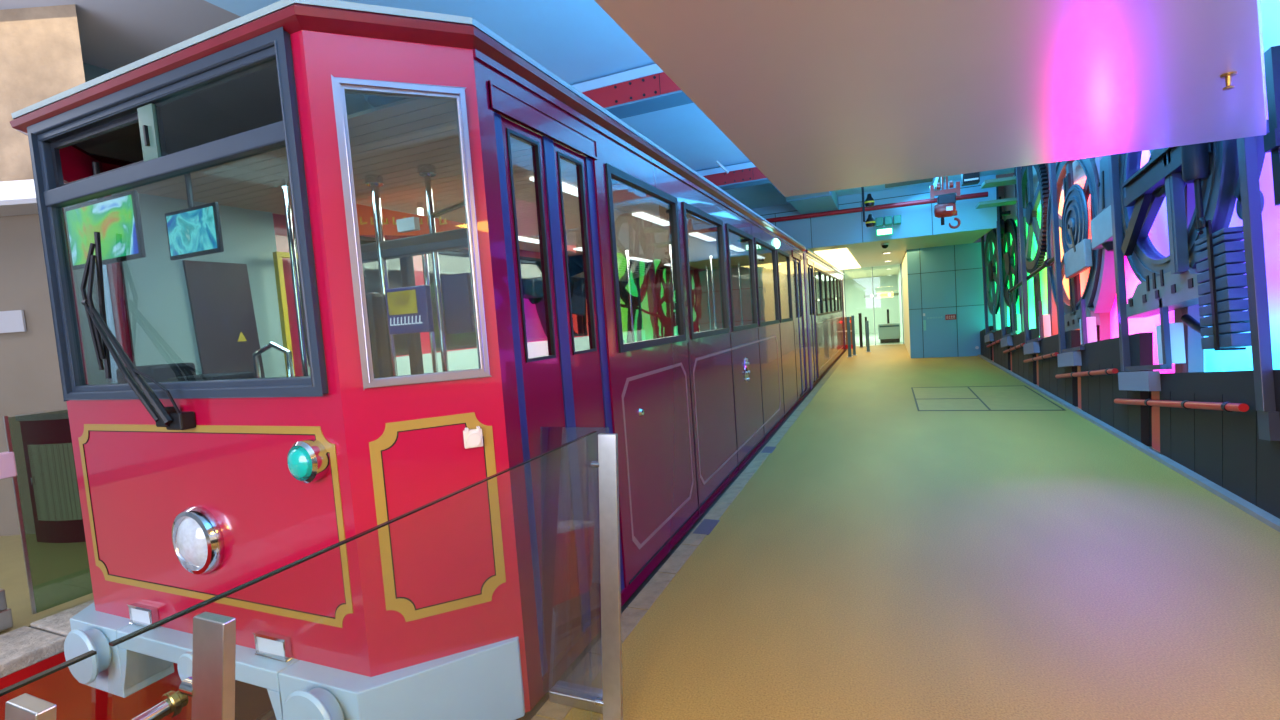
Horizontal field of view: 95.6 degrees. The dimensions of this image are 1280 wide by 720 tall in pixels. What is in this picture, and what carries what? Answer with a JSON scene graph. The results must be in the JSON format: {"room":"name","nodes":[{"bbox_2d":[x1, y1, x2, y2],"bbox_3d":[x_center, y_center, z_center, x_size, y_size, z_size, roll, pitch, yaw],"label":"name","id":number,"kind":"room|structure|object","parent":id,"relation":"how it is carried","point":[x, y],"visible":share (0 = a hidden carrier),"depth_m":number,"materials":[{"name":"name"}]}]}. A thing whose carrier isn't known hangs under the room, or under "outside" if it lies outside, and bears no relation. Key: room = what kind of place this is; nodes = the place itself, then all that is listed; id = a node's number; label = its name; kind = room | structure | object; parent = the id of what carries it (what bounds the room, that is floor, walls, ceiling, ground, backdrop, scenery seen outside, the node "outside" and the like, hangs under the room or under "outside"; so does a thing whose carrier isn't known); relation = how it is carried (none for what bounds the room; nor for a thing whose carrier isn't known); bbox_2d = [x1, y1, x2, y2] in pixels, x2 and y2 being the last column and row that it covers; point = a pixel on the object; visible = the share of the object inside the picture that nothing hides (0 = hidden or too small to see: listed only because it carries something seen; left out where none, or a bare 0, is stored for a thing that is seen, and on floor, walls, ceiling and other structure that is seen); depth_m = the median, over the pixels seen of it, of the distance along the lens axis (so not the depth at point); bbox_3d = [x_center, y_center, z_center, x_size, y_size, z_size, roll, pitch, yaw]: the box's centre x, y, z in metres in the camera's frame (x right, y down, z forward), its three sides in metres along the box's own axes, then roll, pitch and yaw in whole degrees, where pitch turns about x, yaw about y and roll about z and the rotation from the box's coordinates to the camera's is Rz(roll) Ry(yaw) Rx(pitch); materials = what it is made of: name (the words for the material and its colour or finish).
{"room":"railway station","nodes":[
{"label":"railway station","id":0,"kind":"room"},
{"bbox_2d":[0,4,110,535],"bbox_3d":[-6.499,-0.960,5.380,3.576,5.200,0.500,-4,4,0],"label":"wall","id":1,"kind":"structure","parent":0,"point":[30,378],"depth_m":5.14,"materials":[{"name":"paint"}]},
{"bbox_2d":[0,310,26,332],"bbox_3d":[-5.872,-0.321,5.153,0.804,0.190,0.020,-4,4,0],"label":"wall sign","id":2,"kind":"object","parent":1,"relation":"attached to","point":[10,321],"visible":1,"depth_m":5.14,"materials":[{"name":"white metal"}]},
{"bbox_2d":[0,179,76,215],"bbox_3d":[-6.631,-1.277,4.932,3.361,0.190,0.350,-4,4,0],"label":"duct","id":3,"kind":"object","parent":1,"relation":"attached to","point":[18,197],"visible":0.4,"depth_m":4.75,"materials":[{"name":"white metal"}]},
{"bbox_2d":[0,652,191,719],"bbox_3d":[0.081,1.335,11.010,0.075,0.940,28.000,-2,4,23],"label":"wall","id":4,"kind":"structure","parent":0,"point":[74,700],"depth_m":3.29,"materials":[{"name":"red paint"}]},
{"bbox_2d":[0,0,239,70],"bbox_3d":[-3.005,-3.738,11.553,5.650,0.200,28.500,-2,4,23],"label":"ceiling","id":5,"kind":"structure","parent":0,"point":[113,34],"depth_m":5.36,"materials":[{"name":"grey paint"}]},
{"bbox_2d":[83,62,639,360],"bbox_3d":[-1.861,-1.952,15.116,0.200,5.200,21.400,-2,4,23],"label":"wall","id":6,"kind":"structure","parent":0,"point":[450,263],"depth_m":13.05,"materials":[{"name":"grey"}]},
{"bbox_2d":[204,0,1014,208],"bbox_3d":[1.643,-2.982,4.300,8.550,0.180,18.700,-2,4,23],"label":"ceiling","id":7,"kind":"structure","parent":0,"point":[577,41],"depth_m":5.27,"materials":[{"name":"paint"}]},
{"bbox_2d":[571,64,693,118],"bbox_3d":[1.526,-2.769,5.211,7.500,0.310,0.380,-2,4,23],"label":"roof beam","id":8,"kind":"structure","parent":7,"relation":"attached to","point":[646,89],"depth_m":5.75,"materials":[{"name":"red"}]},
{"bbox_2d":[696,162,770,189],"bbox_3d":[3.184,-3.152,9.106,7.500,0.310,0.380,-2,4,23],"label":"roof beam","id":9,"kind":"structure","parent":7,"relation":"attached to","point":[744,174],"depth_m":9.63,"materials":[{"name":"red"}]},
{"bbox_2d":[772,184,838,213],"bbox_3d":[3.365,-3.327,11.494,0.840,0.330,3.890,-2,4,23],"label":"air duct","id":10,"kind":"object","parent":7,"relation":"hanging from","point":[822,201],"visible":0.36,"depth_m":11.90,"materials":[{"name":"blue"}]},
{"bbox_2d":[766,192,987,222],"bbox_3d":[4.140,-3.258,12.922,6.251,0.168,0.100,-2,4,23],"label":"pipe","id":11,"kind":"object","parent":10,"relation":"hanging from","point":[982,194],"visible":0.66,"depth_m":12.51,"materials":[{"name":"red metal"}]},
{"bbox_2d":[930,176,960,228],"bbox_3d":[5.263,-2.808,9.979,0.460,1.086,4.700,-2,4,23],"label":"hoist","id":12,"kind":"object","parent":11,"relation":"hanging from","point":[945,206],"visible":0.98,"depth_m":10.06,"materials":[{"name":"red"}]},
{"bbox_2d":[861,187,875,226],"bbox_3d":[4.328,-3.018,10.963,0.179,0.990,0.201,-6,5,-32],"label":"bracket","id":13,"kind":"object","parent":7,"relation":"attached to","point":[869,202],"visible":1,"depth_m":10.94,"materials":[{"name":"metal"}]},
{"bbox_2d":[961,172,979,185],"bbox_3d":[5.884,-3.362,10.336,0.260,0.440,0.260,-2,4,23],"label":"ceiling speaker","id":14,"kind":"object","parent":7,"relation":"attached to","point":[967,179],"visible":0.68,"depth_m":10.25,"materials":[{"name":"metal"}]},
{"bbox_2d":[975,167,1016,208],"bbox_3d":[7.113,-3.437,11.557,0.700,0.670,0.550,-2,4,23],"label":"cable tray","id":15,"kind":"object","parent":7,"relation":"hanging from","point":[1008,201],"visible":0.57,"depth_m":11.42,"materials":[{"name":"teal"}]},
{"bbox_2d":[981,176,1015,188],"bbox_3d":[6.792,-3.499,10.815,0.700,0.400,0.550,-2,4,23],"label":"cable tray","id":16,"kind":"object","parent":7,"relation":"hanging from","point":[1011,180],"visible":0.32,"depth_m":10.72,"materials":[{"name":"teal"}]},
{"bbox_2d":[0,333,1279,719],"bbox_3d":[3.168,0.477,14.795,12.100,0.300,37.500,-2,4,23],"label":"floor","id":17,"kind":"structure","parent":0,"point":[888,558],"depth_m":3.22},
{"bbox_2d":[0,410,61,631],"bbox_3d":[-2.931,0.759,5.448,0.160,1.235,4.840,-2,4,23],"label":"glass barrier","id":18,"kind":"object","parent":17,"relation":"on","point":[8,469],"visible":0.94,"depth_m":3.46,"materials":[{"name":"glass"}]},
{"bbox_2d":[0,600,93,677],"bbox_3d":[-0.135,0.837,11.045,0.470,0.078,27.985,-2,4,23],"label":"edging","id":19,"kind":"object","parent":17,"relation":"attached to","point":[25,646],"visible":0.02,"depth_m":3.23,"materials":[{"name":"stone"}]},
{"bbox_2d":[15,410,85,542],"bbox_3d":[-4.851,0.996,5.037,0.940,1.120,0.260,-4,4,0],"label":"base cabinet","id":20,"kind":"object","parent":17,"relation":"on","point":[46,437],"visible":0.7,"depth_m":4.94,"materials":[{"name":"brown wood"}]},
{"bbox_2d":[0,426,622,719],"bbox_3d":[-0.870,0.994,0.889,0.416,1.124,3.454,-2,4,23],"label":"glass barrier","id":21,"kind":"object","parent":17,"relation":"on","point":[211,686],"visible":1,"depth_m":1.30,"materials":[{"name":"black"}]},
{"bbox_2d":[516,349,847,719],"bbox_3d":[2.622,0.761,9.320,0.122,0.053,26.990,-2,4,23],"label":"edging","id":22,"kind":"object","parent":17,"relation":"on","point":[587,670],"visible":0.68,"depth_m":3.48,"materials":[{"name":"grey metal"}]},
{"bbox_2d":[693,519,719,534],"bbox_3d":[0.492,1.230,4.275,0.123,0.005,0.301,-2,4,23],"label":"floor plate","id":23,"kind":"object","parent":17,"relation":"on","point":[706,526],"depth_m":4.27,"materials":[{"name":"grey metal"}]},
{"bbox_2d":[846,317,852,356],"bbox_3d":[6.308,-0.694,17.500,0.150,1.220,0.180,-2,4,23],"label":"gate post","id":24,"kind":"object","parent":17,"relation":"on","point":[848,318],"visible":1,"depth_m":17.45,"materials":[{"name":"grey metal"}]},
{"bbox_2d":[845,317,855,348],"bbox_3d":[7.595,-0.987,20.978,0.340,1.150,0.310,-2,4,23],"label":"gate post","id":25,"kind":"object","parent":17,"relation":"on","point":[845,317],"visible":0.28,"depth_m":20.88,"materials":[{"name":"metal"}]},
{"bbox_2d":[851,315,856,355],"bbox_3d":[6.633,-0.762,18.010,0.140,1.240,0.180,-2,4,23],"label":"gate post","id":26,"kind":"object","parent":17,"relation":"on","point":[852,316],"visible":0.98,"depth_m":17.96,"materials":[{"name":"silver metal"}]},
{"bbox_2d":[858,313,862,347],"bbox_3d":[8.063,-1.085,21.189,0.160,1.250,0.180,-2,4,23],"label":"gate post","id":27,"kind":"object","parent":17,"relation":"on","point":[859,314],"visible":1,"depth_m":21.14,"materials":[{"name":"metal"}]},
{"bbox_2d":[878,309,899,342],"bbox_3d":[9.730,-1.329,22.671,0.770,1.300,0.420,-2,4,23],"label":"gate","id":28,"kind":"object","parent":17,"relation":"on","point":[888,332],"visible":1,"depth_m":22.53,"materials":[{"name":"grey metal"}]},
{"bbox_2d":[911,385,1065,410],"bbox_3d":[5.206,0.575,8.987,1.740,0.003,2.470,-2,4,23],"label":"floor hatch","id":29,"kind":"object","parent":17,"relation":"on","point":[967,398],"visible":1,"depth_m":8.76,"materials":[{"name":"brown"}]},
{"bbox_2d":[992,186,1007,361],"bbox_3d":[8.165,-1.933,13.249,0.300,4.000,0.320,-2,4,23],"label":"steel column","id":30,"kind":"structure","parent":17,"relation":"on","point":[1000,188],"depth_m":12.98,"materials":[{"name":"grey metal"}]},
{"bbox_2d":[985,228,999,313],"bbox_3d":[8.380,-1.723,13.778,0.104,2.801,2.040,-2,4,24],"label":"wheel","id":31,"kind":"object","parent":30,"relation":"attached to","point":[992,277],"visible":0.76,"depth_m":13.67,"materials":[{"name":"paint"}]},
{"bbox_2d":[1009,166,1028,370],"bbox_3d":[7.322,-1.739,11.269,0.300,4.000,0.320,-2,4,23],"label":"steel column","id":32,"kind":"structure","parent":17,"relation":"on","point":[1019,259],"depth_m":11.31,"materials":[{"name":"grey metal"}]},
{"bbox_2d":[1001,218,1018,333],"bbox_3d":[7.803,-1.656,12.229,0.104,2.602,1.840,-2,4,24],"label":"wheel","id":33,"kind":"object","parent":32,"relation":"attached to","point":[1009,265],"visible":0.66,"depth_m":12.09,"materials":[{"name":"metal"}]},
{"bbox_2d":[1036,162,1057,385],"bbox_3d":[6.463,-1.541,9.254,0.300,4.000,0.320,-2,4,23],"label":"steel column","id":34,"kind":"structure","parent":17,"relation":"on","point":[1052,308],"depth_m":9.22,"materials":[{"name":"metal"}]},
{"bbox_2d":[1017,163,1049,335],"bbox_3d":[6.745,-1.972,9.975,0.100,3.119,2.040,-2,4,23],"label":"gear","id":35,"kind":"object","parent":34,"relation":"attached to","point":[1042,192],"visible":0.63,"depth_m":9.76,"materials":[{"name":"metal"}]},
{"bbox_2d":[1077,204,1109,410],"bbox_3d":[5.589,-1.339,7.201,0.300,4.000,0.320,-2,4,23],"label":"steel column","id":36,"kind":"structure","parent":17,"relation":"on","point":[1103,330],"depth_m":7.11,"materials":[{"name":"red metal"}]},
{"bbox_2d":[1046,156,1115,331],"bbox_3d":[5.823,-1.607,7.724,0.174,2.589,2.632,-2,4,22],"label":"spoked wheel","id":37,"kind":"object","parent":36,"relation":"attached to","point":[1099,294],"visible":0.49,"depth_m":7.18,"materials":[{"name":"paint"}]},
{"bbox_2d":[1090,155,1113,250],"bbox_3d":[5.199,-1.741,6.345,0.250,1.090,0.794,-2,4,23],"label":"bracket","id":38,"kind":"object","parent":37,"relation":"attached to","point":[1101,225],"visible":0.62,"depth_m":6.41,"materials":[{"name":"metal"}]},
{"bbox_2d":[1149,183,1203,454],"bbox_3d":[4.700,-1.134,5.112,0.300,4.000,0.320,-2,4,23],"label":"steel column","id":39,"kind":"structure","parent":17,"relation":"on","point":[1194,353],"depth_m":5.03,"materials":[{"name":"metal"}]},
{"bbox_2d":[1118,139,1238,317],"bbox_3d":[4.546,-1.509,5.031,0.290,2.338,2.078,-2,4,23],"label":"machine part","id":40,"kind":"object","parent":39,"relation":"attached to","point":[1172,278],"visible":0.49,"depth_m":4.81,"materials":[{"name":"paint"}]},
{"bbox_2d":[1180,143,1250,350],"bbox_3d":[4.123,-0.921,4.160,0.238,1.718,0.529,-3,4,21],"label":"counterweight","id":41,"kind":"object","parent":40,"relation":"hanging from","point":[1222,266],"visible":0.82,"depth_m":4.13,"materials":[{"name":"metal"}]},
{"bbox_2d":[1181,310,1249,336],"bbox_3d":[4.490,-0.311,4.494,0.070,0.281,1.127,-2,4,23],"label":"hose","id":42,"kind":"object","parent":40,"relation":"hanging from","point":[1187,319],"visible":0.24,"depth_m":4.86,"materials":[{"name":"black rubber"}]},
{"bbox_2d":[1234,45,1279,219],"bbox_3d":[4.109,-1.470,3.810,0.110,1.061,0.658,-2,4,23],"label":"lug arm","id":43,"kind":"object","parent":40,"relation":"attached to","point":[1270,142],"visible":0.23,"depth_m":3.69},
{"bbox_2d":[843,275,898,333],"bbox_3d":[10.443,-2.798,31.401,6.600,2.940,0.200,-2,4,23],"label":"wall","id":44,"kind":"structure","parent":0,"point":[855,289],"depth_m":30.54,"materials":[{"name":"white"}]},
{"bbox_2d":[751,174,996,248],"bbox_3d":[3.618,-3.121,13.595,8.150,1.080,0.100,-2,4,23],"label":"wall","id":45,"kind":"structure","parent":0,"point":[916,220],"depth_m":12.73,"materials":[{"name":"blue"}]},
{"bbox_2d":[760,185,980,241],"bbox_3d":[3.604,-3.030,13.553,8.150,0.905,0.004,-2,4,23],"label":"beam","id":46,"kind":"structure","parent":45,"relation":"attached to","point":[978,185],"depth_m":12.94,"materials":[{"name":"red"}]},
{"bbox_2d":[875,215,900,226],"bbox_3d":[5.417,-3.034,12.652,0.510,0.180,0.200,-2,4,23],"label":"emergency light","id":47,"kind":"object","parent":45,"relation":"attached to","point":[897,218],"visible":0.98,"depth_m":12.57,"materials":[{"name":"teal"}]},
{"bbox_2d":[876,226,892,235],"bbox_3d":[5.342,-2.832,12.674,0.330,0.205,0.095,-2,4,23],"label":"exit sign","id":48,"kind":"object","parent":47,"relation":"attached to","point":[886,231],"visible":1,"depth_m":12.64,"materials":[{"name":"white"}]},
{"bbox_2d":[809,228,993,279],"bbox_3d":[7.413,-3.536,22.524,8.100,0.160,19.300,-2,4,23],"label":"ceiling","id":49,"kind":"structure","parent":0,"point":[868,255],"depth_m":15.02,"materials":[{"name":"beige paint"}]},
{"bbox_2d":[814,248,860,269],"bbox_3d":[6.236,-3.043,17.890,0.760,0.023,8.200,-2,4,23],"label":"recessed light","id":50,"kind":"object","parent":49,"relation":"in","point":[841,259],"visible":1,"depth_m":16.54,"materials":[{"name":"white"}]},
{"bbox_2d":[897,252,910,357],"bbox_3d":[10.392,-2.218,22.940,0.060,2.940,15.450,-2,4,23],"label":"wall","id":51,"kind":"structure","parent":0,"point":[902,275],"depth_m":19.47,"materials":[{"name":"white paint"}]},
{"bbox_2d":[843,264,903,344],"bbox_3d":[8.736,-2.018,21.717,1.990,2.940,0.060,-2,4,23],"label":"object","id":52,"kind":"structure","parent":51,"relation":"in","point":[900,264],"depth_m":21.64,"materials":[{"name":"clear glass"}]},
{"bbox_2d":[885,178,932,187],"bbox_3d":[4.859,-3.289,10.480,0.800,0.100,0.810,-2,4,23],"label":"duct","id":53,"kind":"object","parent":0,"point":[897,184],"visible":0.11,"depth_m":10.68,"materials":[{"name":"grey metal"}]},
{"bbox_2d":[594,0,1266,196],"bbox_3d":[0.698,-1.010,-0.140,2.870,0.210,9.270,-2,4,23],"label":"ceiling","id":54,"kind":"structure","parent":0,"point":[819,96],"depth_m":2.27,"materials":[{"name":"white paint"}]},
{"bbox_2d":[1220,71,1236,90],"bbox_3d":[2.485,-1.179,2.449,0.052,0.068,0.051,-2,4,23],"label":"sprinkler","id":55,"kind":"object","parent":54,"relation":"attached to","point":[1228,76],"visible":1,"depth_m":2.44,"materials":[{"name":"gold metal"}]},
{"bbox_2d":[906,242,992,357],"bbox_3d":[8.633,-1.569,15.240,2.860,2.940,0.150,-2,4,23],"label":"wall","id":56,"kind":"structure","parent":0,"point":[938,288],"depth_m":15.31,"materials":[{"name":"blue"}]},
{"bbox_2d":[922,307,957,357],"bbox_3d":[8.008,-0.732,15.488,0.803,1.308,0.031,-2,4,23],"label":"door","id":57,"kind":"structure","parent":56,"relation":"in","point":[939,324],"depth_m":15.49,"materials":[{"name":"blue metal"}]},
{"bbox_2d":[908,245,978,357],"bbox_3d":[8.236,-1.547,15.328,2.060,2.940,0.004,-2,4,23],"label":"joint","id":58,"kind":"object","parent":56,"relation":"attached to","point":[920,273],"visible":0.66,"depth_m":15.37,"materials":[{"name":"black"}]},
{"bbox_2d":[980,326,1279,518],"bbox_3d":[6.370,-0.066,9.122,0.100,1.096,13.100,-2,4,23],"label":"wall","id":59,"kind":"structure","parent":0,"point":[1227,386],"depth_m":4.80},
{"bbox_2d":[981,236,1000,342],"bbox_3d":[8.158,-2.068,13.543,0.215,3.373,1.303,-2,4,23],"label":"frame","id":60,"kind":"object","parent":59,"relation":"attached to","point":[989,337],"visible":0.76,"depth_m":13.83,"materials":[{"name":"blue"}]},
{"bbox_2d":[996,187,1020,347],"bbox_3d":[7.316,-1.914,11.570,0.215,3.373,1.303,-2,4,23],"label":"frame","id":61,"kind":"object","parent":59,"relation":"attached to","point":[1006,341],"visible":0.82,"depth_m":11.88,"materials":[{"name":"blue"}]},
{"bbox_2d":[1007,256,1053,332],"bbox_3d":[6.660,-1.028,9.926,0.120,1.267,3.579,-2,4,23],"label":"shaft","id":62,"kind":"object","parent":61,"relation":"on","point":[1048,262],"visible":0.97,"depth_m":11.03,"materials":[{"name":"black metal"}]},
{"bbox_2d":[1016,167,1050,354],"bbox_3d":[6.459,-1.747,9.561,0.215,3.373,1.303,-2,4,23],"label":"frame","id":63,"kind":"object","parent":59,"relation":"attached to","point":[1032,346],"visible":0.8,"depth_m":9.87,"materials":[{"name":"blue"}]},
{"bbox_2d":[1023,352,1058,362],"bbox_3d":[6.242,-0.029,9.054,0.084,0.345,2.038,-2,4,23],"label":"bar","id":64,"kind":"object","parent":59,"relation":"attached to","point":[1052,354],"visible":0.99,"depth_m":8.78,"materials":[{"name":"red metal"}]},
{"bbox_2d":[1049,162,1096,366],"bbox_3d":[5.619,-1.413,7.574,0.215,3.075,1.266,-2,4,23],"label":"frame","id":65,"kind":"object","parent":59,"relation":"attached to","point":[1070,357],"visible":0.79,"depth_m":7.88,"materials":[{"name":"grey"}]},
{"bbox_2d":[1061,184,1092,278],"bbox_3d":[5.589,-1.661,7.474,0.083,1.196,1.162,-2,4,23],"label":"round bearing","id":66,"kind":"object","parent":59,"relation":"attached to","point":[1077,248],"visible":1,"depth_m":7.33,"materials":[{"name":"paint"}]},
{"bbox_2d":[1055,368,1117,377],"bbox_3d":[5.396,0.171,7.066,0.084,0.375,2.258,-2,4,23],"label":"bar","id":67,"kind":"object","parent":59,"relation":"attached to","point":[1108,371],"visible":0.99,"depth_m":6.73,"materials":[{"name":"red metal"}]},
{"bbox_2d":[980,332,1255,505],"bbox_3d":[6.393,0.061,9.291,0.002,0.816,12.766,-2,4,23],"label":"joint","id":68,"kind":"object","parent":59,"relation":"attached to","point":[982,332],"visible":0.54,"depth_m":4.79,"materials":[{"name":"black metal"}]},
{"bbox_2d":[978,355,1279,531],"bbox_3d":[4.710,0.839,5.388,0.070,0.035,21.400,-2,4,23],"label":"baseboard","id":69,"kind":"structure","parent":59,"relation":"attached to","point":[1249,508],"depth_m":4.87,"materials":[{"name":"grey metal"}]},
{"bbox_2d":[1108,154,1185,390],"bbox_3d":[4.732,-1.057,5.478,0.215,2.778,1.228,-2,4,23],"label":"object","id":70,"kind":"object","parent":59,"relation":"attached to","point":[1170,336],"visible":0.82,"depth_m":5.75,"materials":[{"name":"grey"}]},
{"bbox_2d":[1114,398,1248,411],"bbox_3d":[4.486,0.371,4.931,0.084,0.376,2.338,-2,4,23],"label":"bar","id":71,"kind":"object","parent":59,"relation":"attached to","point":[1226,406],"visible":1,"depth_m":4.53,"materials":[{"name":"red metal"}]},
{"bbox_2d":[1237,136,1279,440],"bbox_3d":[3.924,-0.734,3.700,0.060,2.472,0.420,-2,4,23],"label":"support post","id":72,"kind":"object","parent":59,"relation":"attached to","point":[1267,415],"visible":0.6,"depth_m":3.68,"materials":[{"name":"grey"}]},
{"bbox_2d":[995,0,1279,228],"bbox_3d":[4.872,-1.142,4.907,0.100,4.020,21.800,-2,4,23],"label":"wall","id":73,"kind":"structure","parent":0,"point":[1270,9],"depth_m":4.11,"materials":[{"name":"white"}]},
{"bbox_2d":[999,197,1010,238],"bbox_3d":[7.765,-3.054,12.415,0.290,0.903,0.318,-2,4,23],"label":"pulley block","id":74,"kind":"object","parent":73,"relation":"attached to","point":[1002,213],"visible":0.52,"depth_m":12.38,"materials":[{"name":"black metal"}]},
{"bbox_2d":[1006,220,1018,333],"bbox_3d":[7.928,-1.378,12.204,0.028,3.030,2.120,-2,4,23],"label":"light panel","id":75,"kind":"object","parent":73,"relation":"attached to","point":[1017,303],"visible":0.07,"depth_m":12.42,"materials":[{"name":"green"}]},
{"bbox_2d":[1026,205,1047,336],"bbox_3d":[7.077,-1.182,10.206,0.028,3.030,2.160,-2,4,23],"label":"light panel","id":76,"kind":"object","parent":73,"relation":"attached to","point":[1043,274],"visible":0.29,"depth_m":10.52,"materials":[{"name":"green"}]},
{"bbox_2d":[1058,176,1090,298],"bbox_3d":[6.211,-0.982,8.172,0.028,3.030,2.200,-2,4,23],"label":"light panel","id":77,"kind":"object","parent":73,"relation":"attached to","point":[1083,275],"visible":0.14,"depth_m":8.08,"materials":[{"name":"white plastic"}]},
{"bbox_2d":[1110,150,1174,372],"bbox_3d":[5.329,-0.778,6.101,0.028,3.030,2.240,-2,4,23],"label":"light panel","id":78,"kind":"object","parent":73,"relation":"attached to","point":[1158,233],"visible":0.02,"depth_m":5.96,"materials":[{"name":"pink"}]},
{"bbox_2d":[1204,80,1279,371],"bbox_3d":[4.455,-0.577,4.048,0.028,3.030,2.160,-2,4,23],"label":"light panel","id":79,"kind":"object","parent":73,"relation":"attached to","point":[1226,360],"visible":0.12,"depth_m":4.11,"materials":[{"name":"white plastic"}]},
{"bbox_2d":[1148,391,1151,446],"bbox_3d":[6.535,0.142,9.410,0.040,0.620,9.280,-2,4,23],"label":"wall","id":80,"kind":"structure","parent":0,"point":[1149,392],"depth_m":5.53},
{"bbox_3d":[1.488,1.795,10.456,2.940,0.100,28.000,-2,4,23],"label":"floor","id":81,"kind":"structure","parent":0,"visible":0},
{"bbox_2d":[131,690,187,719],"bbox_3d":[-2.159,1.996,1.787,0.248,1.190,1.430,-2,4,23],"label":"pipe","id":82,"kind":"object","parent":81,"relation":"on","point":[171,704],"visible":0.97,"depth_m":2.32,"materials":[{"name":"metal"}]},
{"bbox_3d":[0.669,1.744,10.254,0.120,0.145,27.000,-2,4,23],"label":"rail","id":83,"kind":"object","parent":81,"relation":"on","visible":0},
{"bbox_2d":[10,0,809,719],"bbox_3d":[-0.002,-0.018,6.940,2.752,3.895,10.120,-2,4,23],"label":"tram","id":84,"kind":"object","parent":83,"relation":"on","point":[215,458],"visible":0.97,"depth_m":2.61,"materials":[{"name":"red metal"}]},
{"bbox_2d":[65,162,145,269],"bbox_3d":[-2.621,-0.715,2.827,0.610,0.490,0.027,-2,4,23],"label":"monitor","id":85,"kind":"object","parent":84,"relation":"on","point":[117,218],"depth_m":2.80,"materials":[{"name":"green metal"}]},
{"bbox_2d":[128,603,159,629],"bbox_3d":[-2.298,1.182,2.687,0.203,0.092,0.038,-2,4,23],"label":"marker lamp","id":86,"kind":"object","parent":84,"relation":"on","point":[142,615],"depth_m":2.67,"materials":[{"name":"white"}]},
{"bbox_2d":[165,173,223,260],"bbox_3d":[-2.341,-0.768,3.030,0.430,0.450,0.027,-2,4,23],"label":"monitor","id":87,"kind":"object","parent":84,"relation":"on","point":[192,231],"depth_m":3.01,"materials":[{"name":"teal metal"}]},
{"bbox_2d":[253,631,293,662],"bbox_3d":[-1.476,1.148,2.334,0.203,0.092,0.038,-2,4,23],"label":"marker lamp","id":88,"kind":"object","parent":84,"relation":"on","point":[271,646],"depth_m":2.32,"materials":[{"name":"white"}]},
{"bbox_2d":[287,438,329,482],"bbox_3d":[-1.227,0.373,2.121,0.156,0.156,0.085,-2,4,23],"label":"lamp","id":89,"kind":"object","parent":84,"relation":"attached to","point":[308,459],"depth_m":2.10,"materials":[{"name":"teal glass"}]},
{"bbox_2d":[387,289,417,314],"bbox_3d":[-1.338,-0.323,3.265,0.210,0.130,0.007,-2,4,23],"label":"picture","id":90,"kind":"object","parent":84,"relation":"on","point":[399,301],"depth_m":3.26,"materials":[{"name":"yellow paper"}]},
{"bbox_2d":[463,426,482,448],"bbox_3d":[-0.647,0.300,2.250,0.070,0.080,0.028,-6,4,-23],"label":"socket","id":91,"kind":"object","parent":84,"relation":"attached to","point":[472,435],"depth_m":2.24,"materials":[{"name":"white plastic"}]},
{"bbox_2d":[518,236,538,243],"bbox_3d":[-1.247,-1.267,6.065,0.100,0.017,0.800,-2,4,23],"label":"light","id":92,"kind":"object","parent":84,"relation":"attached to","point":[521,238],"depth_m":6.15,"materials":[{"name":"white plastic"}]},
{"bbox_2d":[530,177,577,196],"bbox_3d":[-0.494,-1.181,4.007,0.100,0.017,0.800,-2,4,23],"label":"light","id":93,"kind":"object","parent":84,"relation":"attached to","point":[567,187],"depth_m":3.96,"materials":[{"name":"white"}]},
{"bbox_2d":[618,259,634,271],"bbox_3d":[-0.205,-1.418,8.717,0.120,0.170,0.400,-2,4,23],"label":"vent grille","id":94,"kind":"object","parent":84,"relation":"attached to","point":[622,267],"depth_m":8.68,"materials":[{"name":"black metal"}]},
{"bbox_2d":[629,257,652,261],"bbox_3d":[0.002,-1.555,8.997,0.100,0.017,0.800,-2,4,23],"label":"light","id":95,"kind":"object","parent":84,"relation":"attached to","point":[631,259],"depth_m":8.94,"materials":[{"name":"white"}]},
{"bbox_2d":[632,212,669,225],"bbox_3d":[0.130,-1.325,5.473,0.100,0.017,0.800,-2,4,23],"label":"light","id":96,"kind":"object","parent":84,"relation":"attached to","point":[647,216],"depth_m":5.38,"materials":[{"name":"white"}]},
{"bbox_2d":[689,232,715,241],"bbox_3d":[0.754,-1.469,6.939,0.100,0.017,0.800,-2,4,23],"label":"light","id":97,"kind":"object","parent":84,"relation":"attached to","point":[700,235],"depth_m":6.86,"materials":[{"name":"white plastic"}]},
{"bbox_2d":[803,248,845,389],"bbox_3d":[4.041,-0.905,16.428,2.752,3.805,10.576,-2,4,23],"label":"car","id":98,"kind":"object","parent":83,"relation":"on","point":[823,281],"visible":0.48,"depth_m":13.76,"materials":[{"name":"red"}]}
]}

